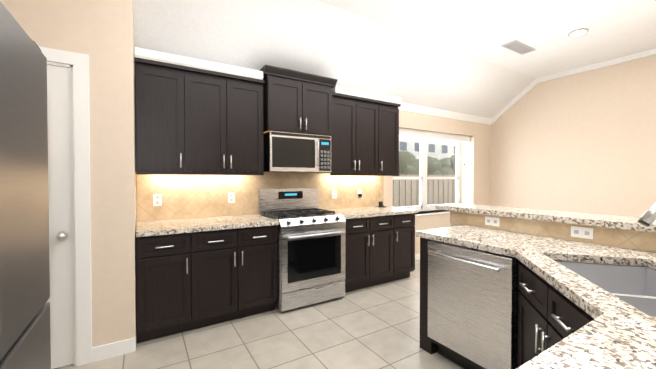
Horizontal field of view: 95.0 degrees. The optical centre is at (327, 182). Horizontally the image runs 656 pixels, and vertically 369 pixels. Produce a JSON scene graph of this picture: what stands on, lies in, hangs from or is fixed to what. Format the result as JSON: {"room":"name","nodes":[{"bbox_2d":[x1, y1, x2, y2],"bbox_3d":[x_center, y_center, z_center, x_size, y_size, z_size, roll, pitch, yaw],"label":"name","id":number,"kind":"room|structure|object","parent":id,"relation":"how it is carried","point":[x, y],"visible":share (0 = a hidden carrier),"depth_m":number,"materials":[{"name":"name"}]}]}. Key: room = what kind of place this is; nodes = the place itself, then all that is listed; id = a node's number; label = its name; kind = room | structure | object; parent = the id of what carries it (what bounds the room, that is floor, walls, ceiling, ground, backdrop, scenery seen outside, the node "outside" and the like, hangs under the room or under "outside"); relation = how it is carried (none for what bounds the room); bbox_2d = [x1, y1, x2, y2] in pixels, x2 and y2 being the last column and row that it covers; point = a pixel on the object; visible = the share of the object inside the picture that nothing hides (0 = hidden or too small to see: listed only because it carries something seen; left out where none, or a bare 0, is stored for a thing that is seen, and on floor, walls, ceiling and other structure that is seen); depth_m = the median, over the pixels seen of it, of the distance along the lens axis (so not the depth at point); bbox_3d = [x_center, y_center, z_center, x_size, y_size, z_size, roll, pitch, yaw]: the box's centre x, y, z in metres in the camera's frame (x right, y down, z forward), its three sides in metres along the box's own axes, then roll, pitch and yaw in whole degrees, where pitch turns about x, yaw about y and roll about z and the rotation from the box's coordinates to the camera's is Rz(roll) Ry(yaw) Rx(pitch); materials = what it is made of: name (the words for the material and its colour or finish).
{"room":"kitchen","nodes":[
{"label":"kitchen","id":0,"kind":"room"},
{"bbox_2d":[0,0,136,346],"bbox_3d":[-2.105,-0.205,2.299,1.057,3.000,0.650,-1,1,-32],"label":"wall","id":1,"kind":"structure","parent":0,"point":[100,33],"depth_m":2.21,"materials":[{"name":"paint"}]},
{"bbox_2d":[38,46,91,368],"bbox_3d":[-2.055,0.198,1.973,0.785,2.205,0.168,-1,1,-32],"label":"door","id":2,"kind":"structure","parent":1,"relation":"attached to","point":[69,299],"depth_m":2.11,"materials":[{"name":"white wood"}]},
{"bbox_2d":[92,337,135,361],"bbox_3d":[-1.594,1.246,2.244,0.267,0.100,0.014,-1,1,-32],"label":"baseboard","id":3,"kind":"structure","parent":1,"relation":"attached to","point":[106,351],"depth_m":2.24,"materials":[{"name":"white"}]},
{"bbox_2d":[54,260,463,368],"bbox_3d":[1.203,1.351,2.575,7.560,0.120,4.360,-1,1,-32],"label":"floor","id":4,"kind":"structure","parent":0,"point":[375,327],"depth_m":2.44,"materials":[{"name":"tile"}]},
{"bbox_2d":[0,1,50,368],"bbox_3d":[-1.106,0.432,0.488,0.805,1.780,0.926,-1,1,-32],"label":"refrigerator","id":5,"kind":"object","parent":4,"relation":"on","point":[24,282],"visible":1,"depth_m":0.86,"materials":[{"name":"silver metal"}]},
{"bbox_2d":[136,219,195,342],"bbox_3d":[-1.481,0.833,2.694,0.392,0.914,0.655,-1,1,-32],"label":"base cabinet","id":6,"kind":"object","parent":4,"relation":"on","point":[163,247],"depth_m":2.45,"materials":[{"name":"brown wood"}]},
{"bbox_2d":[188,214,278,328],"bbox_3d":[-0.981,0.828,3.001,0.783,0.914,0.655,-1,1,-32],"label":"base cabinet","id":7,"kind":"object","parent":4,"relation":"on","point":[193,273],"depth_m":2.75,"materials":[{"name":"brown wood"}]},
{"bbox_2d":[258,188,345,311],"bbox_3d":[-0.286,0.677,3.351,0.756,1.205,0.744,-1,1,-32],"label":"range","id":8,"kind":"object","parent":4,"relation":"on","point":[311,253],"visible":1,"depth_m":3.12,"materials":[{"name":"silver metal"}]},
{"bbox_2d":[319,206,395,292],"bbox_3d":[0.336,0.816,3.809,0.770,0.914,0.655,-1,1,-32],"label":"base cabinet","id":9,"kind":"object","parent":4,"relation":"on","point":[370,234],"depth_m":3.57,"materials":[{"name":"brown wood"}]},
{"bbox_2d":[380,206,417,279],"bbox_3d":[0.836,0.812,4.116,0.404,0.914,0.655,-1,1,-32],"label":"base cabinet","id":10,"kind":"object","parent":4,"relation":"on","point":[405,218],"depth_m":3.88,"materials":[{"name":"brown wood"}]},
{"bbox_2d":[428,240,560,368],"bbox_3d":[1.134,0.863,2.121,0.676,0.870,0.598,-1,1,-32],"label":"dishwasher","id":11,"kind":"object","parent":4,"relation":"on","point":[472,308],"visible":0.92,"depth_m":1.92,"materials":[{"name":"silver metal"}]},
{"bbox_2d":[416,219,655,368],"bbox_3d":[1.263,0.778,1.122,2.270,1.070,1.230,-1,1,-32],"label":"kitchen counter","id":12,"kind":"object","parent":4,"relation":"on","point":[584,303],"depth_m":1.50,"materials":[{"name":"brown wood"}]},
{"bbox_2d":[638,202,655,226],"bbox_3d":[1.460,0.213,1.174,0.276,0.367,0.305,-1,1,-32],"label":"faucet","id":13,"kind":"object","parent":12,"relation":"on","point":[647,218],"visible":1,"depth_m":1.21,"materials":[{"name":"silver metal"}]},
{"bbox_2d":[421,203,655,238],"bbox_3d":[1.353,0.762,2.179,1.010,1.070,1.557,-1,1,-32],"label":"countertop","id":14,"kind":"structure","parent":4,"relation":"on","point":[461,214],"depth_m":2.16,"materials":[{"name":"beige stone"}]},
{"bbox_2d":[485,216,498,226],"bbox_3d":[1.342,0.318,2.458,0.006,0.070,0.116,-1,1,-32],"label":"outlet","id":15,"kind":"object","parent":14,"relation":"attached to","point":[493,221],"depth_m":2.45,"materials":[{"name":"white plastic"}]},
{"bbox_2d":[571,226,592,238],"bbox_3d":[1.651,0.325,1.955,0.006,0.070,0.116,-1,1,-32],"label":"outlet","id":16,"kind":"object","parent":14,"relation":"attached to","point":[582,232],"depth_m":1.95,"materials":[{"name":"white plastic"}]},
{"bbox_2d":[135,110,489,253],"bbox_3d":[0.151,0.041,4.269,7.200,2.450,0.340,-1,1,-32],"label":"wall","id":17,"kind":"structure","parent":0,"point":[475,176],"depth_m":5.64,"materials":[{"name":"paint"}]},
{"bbox_2d":[153,194,161,205],"bbox_3d":[-1.665,0.170,2.935,0.072,0.116,0.006,-1,1,-32],"label":"electrical outlet plate","id":18,"kind":"object","parent":17,"relation":"attached to","point":[157,199],"depth_m":2.93,"materials":[{"name":"white plastic"}]},
{"bbox_2d":[135,47,186,174],"bbox_3d":[-1.555,-0.619,2.780,0.378,1.035,0.388,-1,1,-32],"label":"upper cabinet","id":19,"kind":"object","parent":17,"relation":"attached to","point":[160,77],"depth_m":2.65,"materials":[{"name":"brown wood"}]},
{"bbox_2d":[187,57,266,174],"bbox_3d":[-1.073,-0.623,3.076,0.754,1.035,0.388,-1,1,-32],"label":"upper cabinet","id":20,"kind":"object","parent":17,"relation":"attached to","point":[193,116],"depth_m":2.93,"materials":[{"name":"brown wood"}]},
{"bbox_2d":[228,192,234,202],"bbox_3d":[-1.062,0.166,3.306,0.072,0.116,0.006,-1,1,-32],"label":"electrical outlet plate","id":21,"kind":"object","parent":17,"relation":"attached to","point":[231,195],"depth_m":3.30,"materials":[{"name":"white plastic"}]},
{"bbox_2d":[137,172,383,221],"bbox_3d":[-0.496,0.113,3.664,3.097,0.495,0.013,-1,1,-32],"label":"backsplash","id":22,"kind":"structure","parent":17,"relation":"attached to","point":[191,196],"depth_m":3.31,"materials":[{"name":"tile"}]},
{"bbox_2d":[263,65,334,138],"bbox_3d":[-0.391,-0.871,3.475,0.790,0.653,0.416,-1,1,-32],"label":"upper cabinet","id":23,"kind":"object","parent":17,"relation":"attached to","point":[297,102],"depth_m":3.28,"materials":[{"name":"brown wood"}]},
{"bbox_2d":[263,131,330,172],"bbox_3d":[-0.373,-0.332,3.478,0.755,0.420,0.444,-1,1,-32],"label":"microwave","id":24,"kind":"object","parent":23,"relation":"attached to","point":[292,152],"visible":1,"depth_m":3.29,"materials":[{"name":"silver metal"}]},
{"bbox_2d":[332,190,336,197],"bbox_3d":[0.086,0.153,4.011,0.072,0.116,0.006,-1,1,-32],"label":"electrical outlet plate","id":25,"kind":"object","parent":17,"relation":"attached to","point":[334,192],"depth_m":4.01,"materials":[{"name":"white plastic"}]},
{"bbox_2d":[318,83,382,174],"bbox_3d":[0.273,-0.635,3.902,0.743,1.035,0.388,-1,1,-32],"label":"upper cabinet","id":26,"kind":"object","parent":17,"relation":"attached to","point":[357,145],"depth_m":3.78,"materials":[{"name":"brown wood"}]},
{"bbox_2d":[357,190,361,197],"bbox_3d":[0.451,0.158,4.217,0.072,0.116,0.036,-1,1,-32],"label":"electrical outlet plate","id":27,"kind":"object","parent":17,"relation":"attached to","point":[359,192],"depth_m":4.22,"materials":[{"name":"white plastic"}]},
{"bbox_2d":[383,95,401,174],"bbox_3d":[0.748,-0.640,4.194,0.371,1.035,0.388,-1,1,-32],"label":"upper cabinet","id":28,"kind":"object","parent":17,"relation":"attached to","point":[391,104],"depth_m":4.09,"materials":[{"name":"brown wood"}]},
{"bbox_2d":[415,253,419,260],"bbox_3d":[2.012,1.202,5.221,2.750,0.100,0.014,-1,1,-32],"label":"baseboard","id":29,"kind":"structure","parent":17,"relation":"attached to","point":[417,256],"depth_m":4.87,"materials":[{"name":"white"}]},
{"bbox_2d":[393,128,469,215],"bbox_3d":[1.782,-0.166,5.250,2.050,1.405,0.350,-1,1,-32],"label":"window","id":30,"kind":"structure","parent":17,"relation":"attached to","point":[424,137],"depth_m":5.33,"materials":[{"name":"white plastic"}]},
{"bbox_2d":[398,103,491,124],"bbox_3d":[2.009,-1.177,5.163,2.720,0.111,0.050,-1,1,-32],"label":"crown molding","id":31,"kind":"structure","parent":17,"relation":"attached to","point":[407,107],"depth_m":5.12,"materials":[{"name":"white wood"}]},
{"bbox_2d":[133,0,655,118],"bbox_3d":[1.156,-1.560,2.609,7.200,0.800,4.180,-1,1,-32],"label":"ceiling","id":32,"kind":"structure","parent":0,"point":[451,55],"depth_m":3.37,"materials":[{"name":"paint"}]},
{"bbox_2d":[501,40,535,54],"bbox_3d":[2.511,-1.770,3.955,0.520,0.017,0.180,-1,1,-32],"label":"ceiling vent","id":33,"kind":"object","parent":32,"relation":"in","point":[516,46],"visible":1,"depth_m":3.93,"materials":[{"name":"grey metal"}]},
{"bbox_2d":[568,28,588,36],"bbox_3d":[2.951,-1.765,3.544,0.190,0.015,0.190,-1,1,-32],"label":"recessed light","id":34,"kind":"object","parent":32,"relation":"in","point":[577,32],"visible":0.94,"depth_m":3.52,"materials":[{"name":"grey plastic"}]},
{"bbox_2d":[490,55,655,216],"bbox_3d":[4.262,-0.285,4.336,0.120,3.100,3.840,-1,1,-32],"label":"wall","id":35,"kind":"structure","parent":0,"point":[583,142],"depth_m":4.68,"materials":[{"name":"paint"}]},
{"bbox_2d":[492,48,655,122],"bbox_3d":[4.142,-1.448,4.351,0.050,0.675,3.660,-1,1,-32],"label":"crown molding","id":36,"kind":"structure","parent":35,"relation":"attached to","point":[651,52],"depth_m":4.68,"materials":[{"name":"white wood"}]},
{"label":"outside","id":37,"kind":"structure","parent":0,"visible":0},
{"bbox_3d":[3.679,0.892,41.688,70.000,0.250,59.610,-1,1,-32],"label":"ground","id":38,"kind":"structure","parent":37,"visible":0},
{"bbox_2d":[393,175,455,206],"bbox_3d":[10.693,0.328,18.791,42.000,1.550,0.075,-1,1,-32],"label":"fence","id":39,"kind":"object","parent":38,"relation":"on","point":[447,196],"depth_m":15.32,"materials":[{"name":"beige wood"}]},
{"bbox_2d":[398,150,455,174],"bbox_3d":[6.603,-0.452,18.524,16.106,3.118,3.092,-1,1,-32],"label":"trees","id":40,"kind":"object","parent":38,"relation":"on","point":[443,163],"depth_m":17.28,"materials":[{"name":"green plant"}]},
{"bbox_2d":[399,136,455,160],"bbox_3d":[18.455,-6.241,40.453,46.000,14.050,17.000,-1,1,-32],"label":"building","id":41,"kind":"structure","parent":38,"relation":"on","point":[440,150],"depth_m":24.35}
]}

